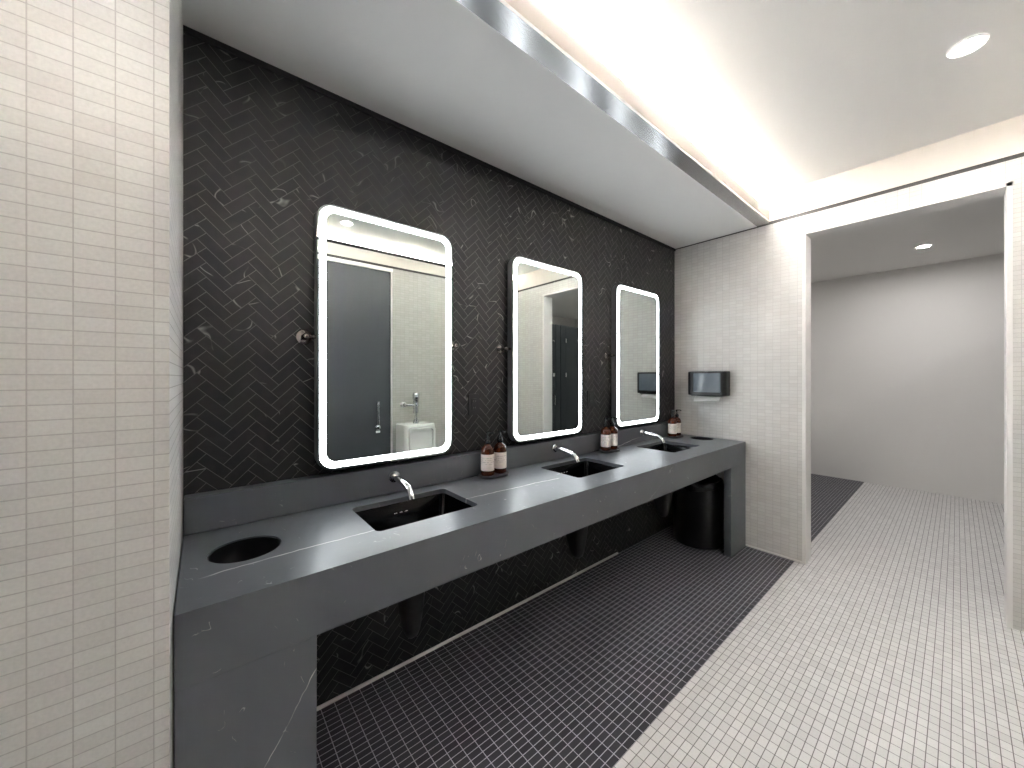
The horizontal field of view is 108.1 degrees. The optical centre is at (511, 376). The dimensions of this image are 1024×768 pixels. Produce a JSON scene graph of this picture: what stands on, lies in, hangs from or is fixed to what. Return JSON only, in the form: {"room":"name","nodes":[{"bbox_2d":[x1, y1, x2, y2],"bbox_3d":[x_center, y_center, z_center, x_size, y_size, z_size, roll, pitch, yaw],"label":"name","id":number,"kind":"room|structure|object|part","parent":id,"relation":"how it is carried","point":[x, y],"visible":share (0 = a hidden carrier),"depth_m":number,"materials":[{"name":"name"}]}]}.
{"room":"public restroom","nodes":[
{"label":"public restroom","id":0,"kind":"room"},
{"bbox_2d":[0,0,182,767],"bbox_3d":[-1.609,0.089,0.521,1.700,2.610,0.820,0,0,-40],"label":"wall","id":1,"kind":"structure","parent":0,"point":[91,91],"depth_m":0.68,"materials":[{"name":"white tile"}]},
{"bbox_2d":[183,33,674,705],"bbox_3d":[0.164,0.089,2.455,3.500,2.610,0.121,0,0,-40],"label":"wall","id":2,"kind":"structure","parent":0,"point":[263,150],"depth_m":1.60,"materials":[{"name":"black tile"}]},
{"bbox_2d":[296,204,457,469],"bbox_3d":[-0.567,-0.164,1.720,0.751,1.098,0.070,0,0,-40],"label":"mirror","id":3,"kind":"object","parent":2,"relation":"attached to","point":[384,345],"visible":1,"depth_m":1.65,"materials":[{"name":"mirror"}]},
{"bbox_3d":[-0.825,-0.164,1.488,0.027,0.027,0.027,0,0,-40],"label":"knob","id":4,"kind":"part","parent":3,"relation":"part of","materials":[{"name":"silver metal"}]},
{"bbox_3d":[-0.561,-0.164,1.713,0.625,1.098,0.044,0,0,-40],"label":"frame","id":5,"kind":"part","parent":3,"relation":"part of","materials":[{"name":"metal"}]},
{"bbox_2d":[184,421,667,535],"bbox_3d":[0.224,0.471,2.383,3.494,0.124,0.061,0,0,-40],"label":"backsplash","id":6,"kind":"structure","parent":2,"relation":"attached to","point":[217,509],"depth_m":1.59,"materials":[{"name":"stone"}]},
{"bbox_2d":[183,25,675,250],"bbox_3d":[0.206,-1.204,2.404,3.499,0.021,0.011,0,0,-40],"label":"trim","id":7,"kind":"structure","parent":2,"relation":"attached to","point":[193,33],"depth_m":1.71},
{"bbox_2d":[317,552,617,710],"bbox_3d":[-0.039,1.389,2.199,2.280,0.011,0.011,0,0,-40],"label":"baseboard","id":8,"kind":"structure","parent":2,"relation":"attached to","point":[410,660],"depth_m":1.94,"materials":[{"name":"metal"}]},
{"bbox_2d":[468,394,479,414],"bbox_3d":[-0.211,0.152,2.058,0.074,0.116,0.009,0,0,-40],"label":"power outlet","id":9,"kind":"object","parent":2,"relation":"attached to","point":[473,399],"visible":1,"depth_m":2.05,"materials":[{"name":"black plastic"}]},
{"bbox_2d":[472,398,476,410],"bbox_3d":[-0.209,0.152,2.056,0.035,0.068,0.002,0,0,-40],"label":"receptacle","id":10,"kind":"object","parent":9,"relation":"attached to","point":[474,400],"depth_m":2.06,"materials":[{"name":"black plastic"}]},
{"bbox_2d":[497,256,584,441],"bbox_3d":[0.222,-0.164,2.378,0.751,1.098,0.070,0,0,-40],"label":"mirror","id":11,"kind":"object","parent":2,"relation":"attached to","point":[545,353],"visible":1,"depth_m":2.31,"materials":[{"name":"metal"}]},
{"bbox_3d":[0.228,-0.164,2.371,0.625,1.098,0.044,0,0,-40],"label":"frame","id":12,"kind":"part","parent":11,"relation":"part of","materials":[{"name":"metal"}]},
{"bbox_2d":[587,390,593,405],"bbox_3d":[0.576,0.156,2.714,0.074,0.116,0.009,0,0,-40],"label":"power outlet","id":13,"kind":"object","parent":2,"relation":"attached to","point":[590,393],"visible":1,"depth_m":2.71,"materials":[{"name":"black plastic"}]},
{"bbox_2d":[589,394,592,402],"bbox_3d":[0.578,0.156,2.712,0.035,0.068,0.002,0,0,-40],"label":"receptacle","id":14,"kind":"object","parent":13,"relation":"attached to","point":[590,395],"depth_m":2.71,"materials":[{"name":"black plastic"}]},
{"bbox_2d":[604,284,659,426],"bbox_3d":[1.010,-0.164,3.036,0.751,1.098,0.070,0,0,-40],"label":"mirror","id":15,"kind":"object","parent":2,"relation":"attached to","point":[634,355],"visible":1,"depth_m":2.96,"materials":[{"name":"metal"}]},
{"bbox_3d":[1.016,-0.164,3.029,0.625,1.098,0.044,0,0,-40],"label":"frame","id":16,"kind":"part","parent":15,"relation":"part of","materials":[{"name":"metal"}]},
{"bbox_2d":[182,0,756,248],"bbox_3d":[-0.270,-1.326,1.648,5.199,0.220,0.805,0,0,-40],"label":"soffit","id":17,"kind":"structure","parent":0,"point":[436,69],"depth_m":1.59,"materials":[{"name":"paint"}]},
{"bbox_2d":[317,474,1023,767],"bbox_3d":[2.161,1.444,1.309,8.500,0.100,4.200,0,0,-40],"label":"floor","id":18,"kind":"structure","parent":0,"point":[892,646],"depth_m":1.79,"materials":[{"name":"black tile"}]},
{"bbox_2d":[174,421,745,767],"bbox_3d":[0.396,0.901,2.176,3.494,0.985,0.599,0,0,-40],"label":"countertop","id":19,"kind":"structure","parent":18,"relation":"on","point":[267,569],"depth_m":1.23,"materials":[{"name":"stone"}]},
{"bbox_3d":[-0.659,1.050,0.939,0.288,0.689,0.050,0,0,-40],"label":"leg","id":20,"kind":"part","parent":19,"relation":"part of","materials":[{"name":"stone"}]},
{"bbox_2d":[388,470,414,500],"bbox_3d":[-0.478,0.474,1.624,0.054,0.090,0.205,0,0,-40],"label":"faucet","id":21,"kind":"object","parent":19,"relation":"attached to","point":[393,476],"visible":1,"depth_m":1.61,"materials":[{"name":"silver metal"}]},
{"bbox_3d":[-0.476,0.477,1.622,0.026,0.069,0.191,0,0,-40],"label":"spout","id":22,"kind":"part","parent":21,"relation":"part of","materials":[{"name":"silver metal"}]},
{"bbox_2d":[355,493,472,530],"bbox_3d":[-0.395,0.627,1.525,0.470,0.148,0.344,0,0,-40],"label":"sink","id":23,"kind":"object","parent":19,"relation":"in","point":[382,518],"visible":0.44,"depth_m":1.66,"materials":[{"name":"black ceramic"}]},
{"bbox_2d":[397,592,424,638],"bbox_3d":[-0.441,0.897,1.580,0.112,0.378,0.250,0,0,-40],"label":"pipe shroud","id":24,"kind":"object","parent":23,"relation":"attached to","point":[410,609],"visible":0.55,"depth_m":1.52,"materials":[{"name":"black plastic"}]},
{"bbox_2d":[479,470,508,478],"bbox_3d":[-0.096,0.525,1.999,0.180,0.016,0.104,0,0,-40],"label":"soap tray","id":25,"kind":"object","parent":19,"relation":"on","point":[496,475],"visible":0.68,"depth_m":1.96,"materials":[{"name":"plastic"}]},
{"bbox_2d":[481,431,493,475],"bbox_3d":[-0.128,0.405,1.974,0.074,0.230,0.071,0,0,22],"label":"soap bottle","id":26,"kind":"object","parent":25,"relation":"on","point":[487,451],"visible":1,"depth_m":1.95,"materials":[{"name":"orange glass"}]},
{"bbox_2d":[494,430,505,472],"bbox_3d":[-0.065,0.405,2.030,0.074,0.230,0.071,0,0,39],"label":"soap bottle","id":27,"kind":"object","parent":25,"relation":"on","point":[499,448],"visible":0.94,"depth_m":2.00,"materials":[{"name":"orange glass"}]},
{"bbox_2d":[552,444,579,462],"bbox_3d":[0.339,0.474,2.305,0.054,0.090,0.205,0,0,-40],"label":"faucet","id":28,"kind":"object","parent":19,"relation":"attached to","point":[555,448],"visible":1,"depth_m":2.30,"materials":[{"name":"silver metal"}]},
{"bbox_2d":[547,461,617,477],"bbox_3d":[0.421,0.627,2.205,0.470,0.148,0.344,0,0,-40],"label":"sink","id":29,"kind":"object","parent":19,"relation":"in","point":[581,469],"visible":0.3,"depth_m":2.38,"materials":[{"name":"black ceramic"}]},
{"bbox_2d":[566,526,587,557],"bbox_3d":[0.375,0.897,2.261,0.112,0.378,0.250,0,0,-40],"label":"pipe shroud","id":30,"kind":"object","parent":29,"relation":"attached to","point":[576,540],"visible":0.41,"depth_m":2.20,"materials":[{"name":"black plastic"}]},
{"bbox_2d":[599,448,619,452],"bbox_3d":[0.700,0.525,2.663,0.180,0.016,0.104,0,0,-40],"label":"soap tray","id":31,"kind":"object","parent":19,"relation":"on","point":[617,449],"visible":0.71,"depth_m":2.62,"materials":[{"name":"stone"}]},
{"bbox_2d":[601,418,610,450],"bbox_3d":[0.667,0.405,2.638,0.071,0.230,0.074,0,0,-23],"label":"soap bottle","id":32,"kind":"object","parent":31,"relation":"on","point":[605,432],"visible":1,"depth_m":2.61,"materials":[{"name":"orange glass"}]},
{"bbox_2d":[609,417,617,448],"bbox_3d":[0.732,0.405,2.694,0.074,0.230,0.071,0,0,16],"label":"soap bottle","id":33,"kind":"object","parent":31,"relation":"on","point":[614,434],"visible":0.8,"depth_m":2.66,"materials":[{"name":"orange glass"}]},
{"bbox_2d":[639,429,664,442],"bbox_3d":[1.123,0.474,2.959,0.054,0.090,0.205,0,0,-40],"label":"faucet","id":34,"kind":"object","parent":19,"relation":"attached to","point":[641,432],"visible":1,"depth_m":2.96,"materials":[{"name":"silver metal"}]},
{"bbox_3d":[1.125,0.477,2.957,0.026,0.069,0.191,0,0,-40],"label":"spout","id":35,"kind":"part","parent":34,"relation":"part of","materials":[{"name":"silver metal"}]},
{"bbox_2d":[644,443,693,452],"bbox_3d":[1.206,0.627,2.860,0.470,0.148,0.344,0,0,-40],"label":"sink","id":36,"kind":"object","parent":19,"relation":"in","point":[666,447],"visible":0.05,"depth_m":3.04,"materials":[{"name":"black ceramic"}]},
{"bbox_2d":[653,492,671,516],"bbox_3d":[1.160,0.897,2.915,0.112,0.378,0.250,0,0,-40],"label":"pipe shroud","id":37,"kind":"object","parent":36,"relation":"attached to","point":[662,504],"visible":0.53,"depth_m":2.86,"materials":[{"name":"black plastic"}]},
{"bbox_3d":[1.795,1.050,2.985,0.309,0.689,0.050,0,0,-40],"label":"leg","id":38,"kind":"part","parent":19,"relation":"part of","materials":[{"name":"stone"}]},
{"bbox_3d":[1.444,0.525,3.286,0.180,0.016,0.104,0,0,-40],"label":"soap tray","id":39,"kind":"object","parent":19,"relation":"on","visible":0},
{"bbox_2d":[668,410,676,436],"bbox_3d":[1.408,0.405,3.257,0.071,0.230,0.071,0,0,-16],"label":"soap bottle","id":40,"kind":"object","parent":39,"relation":"on","point":[672,423],"visible":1,"depth_m":3.23,"materials":[{"name":"orange glass"}]},
{"bbox_2d":[675,409,680,435],"bbox_3d":[1.474,0.405,3.313,0.074,0.230,0.071,0,0,4],"label":"soap bottle","id":41,"kind":"object","parent":39,"relation":"on","point":[677,418],"visible":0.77,"depth_m":3.28,"materials":[{"name":"orange glass"}]},
{"bbox_2d":[673,474,723,549],"bbox_3d":[1.586,1.114,3.168,0.399,0.560,0.399,0,0,-40],"label":"waste bin","id":42,"kind":"object","parent":18,"relation":"on","point":[698,507],"visible":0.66,"depth_m":3.00,"materials":[{"name":"black plastic"}]},
{"bbox_2d":[533,0,1023,199],"bbox_3d":[0.651,-1.476,0.661,5.350,0.080,2.260,0,0,-40],"label":"ceiling","id":43,"kind":"structure","parent":0,"point":[781,95],"depth_m":1.75,"materials":[{"name":"white paint"}]},
{"bbox_2d":[946,33,989,57],"bbox_3d":[1.976,-1.433,1.609,0.120,0.006,0.120,0,0,-40],"label":"recessed light","id":44,"kind":"object","parent":43,"relation":"in","point":[972,43],"visible":1,"depth_m":1.60,"materials":[{"name":"white"}]},
{"bbox_2d":[675,156,1023,631],"bbox_3d":[2.949,0.094,1.965,0.150,2.600,4.200,0,0,-40],"label":"wall","id":45,"kind":"structure","parent":0,"point":[738,297],"depth_m":2.95,"materials":[{"name":"white tile"}]},
{"bbox_2d":[688,371,729,396],"bbox_3d":[1.712,0.059,3.245,0.110,0.215,0.320,0,0,-40],"label":"dispenser","id":46,"kind":"object","parent":45,"relation":"attached to","point":[700,383],"visible":1,"depth_m":3.18,"materials":[{"name":"black plastic"}]},
{"bbox_2d":[694,396,720,400],"bbox_3d":[1.695,0.190,3.226,0.052,0.053,0.215,0,0,-40],"label":"paper towel","id":47,"kind":"object","parent":46,"relation":"hanging from","point":[696,398],"visible":0.82,"depth_m":3.22,"materials":[{"name":"white paper"}]},
{"bbox_2d":[746,544,801,562],"bbox_3d":[2.050,1.386,2.919,0.008,0.016,0.377,0,0,-40],"label":"baseboard","id":48,"kind":"structure","parent":45,"relation":"attached to","point":[757,548],"depth_m":2.91,"materials":[{"name":"white paint"}]},
{"bbox_2d":[802,181,1012,628],"bbox_3d":[2.532,0.155,2.465,0.158,2.477,0.940,0,0,-40],"label":"door frame","id":49,"kind":"structure","parent":45,"relation":"in","point":[1006,189],"depth_m":2.22,"materials":[{"name":"white paint"}]},
{"bbox_2d":[811,253,1003,503],"bbox_3d":[4.254,0.019,3.054,3.250,2.750,4.400,0,0,-40],"label":"wall","id":50,"kind":"structure","parent":0,"point":[907,365],"depth_m":4.57,"materials":[{"name":"white paint"}]},
{"bbox_2d":[811,196,1003,282],"bbox_3d":[4.254,-1.396,3.054,3.250,0.080,4.400,0,0,-40],"label":"ceiling","id":51,"kind":"structure","parent":0,"point":[975,229],"depth_m":3.74,"materials":[{"name":"white paint"}]},
{"bbox_2d":[915,244,931,248],"bbox_3d":[4.273,-1.353,3.851,0.120,0.006,0.120,0,0,-40],"label":"recessed light","id":52,"kind":"object","parent":51,"relation":"in","point":[927,245],"visible":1,"depth_m":3.85,"materials":[{"name":"white"}]},
{"bbox_3d":[-1.187,-0.021,-1.405,0.120,2.830,4.320,0,0,-40],"label":"wall","id":53,"kind":"structure","parent":0,"visible":0},
{"bbox_2d":[456,0,769,226],"bbox_3d":[0.017,-1.221,1.303,5.199,0.014,0.088,0,0,-40],"label":"trim","id":54,"kind":"structure","parent":53,"relation":"attached to","point":[498,14],"depth_m":1.57,"materials":[{"name":"metal"}]},
{"bbox_2d":[504,0,769,220],"bbox_3d":[0.037,-1.272,1.278,5.199,0.088,0.016,0,0,-40],"label":"cove light","id":55,"kind":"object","parent":53,"relation":"attached to","point":[528,9],"depth_m":1.63,"materials":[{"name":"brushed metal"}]},
{"bbox_3d":[1.160,0.094,-0.067,5.200,2.600,0.150,0,0,-40],"label":"wall","id":56,"kind":"structure","parent":0,"visible":0},
{"bbox_2d":[676,152,1023,249],"bbox_3d":[0.952,-1.218,0.300,5.350,0.025,4.200,0,0,-40],"label":"trim","id":57,"kind":"structure","parent":56,"relation":"attached to","point":[1019,155],"depth_m":2.41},
{"bbox_2d":[758,114,1023,220],"bbox_3d":[0.952,-1.333,0.300,5.350,0.205,4.200,0,0,-40],"label":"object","id":58,"kind":"structure","parent":56,"relation":"attached to","point":[1002,139],"depth_m":2.37,"materials":[{"name":"white paint"}]}
]}

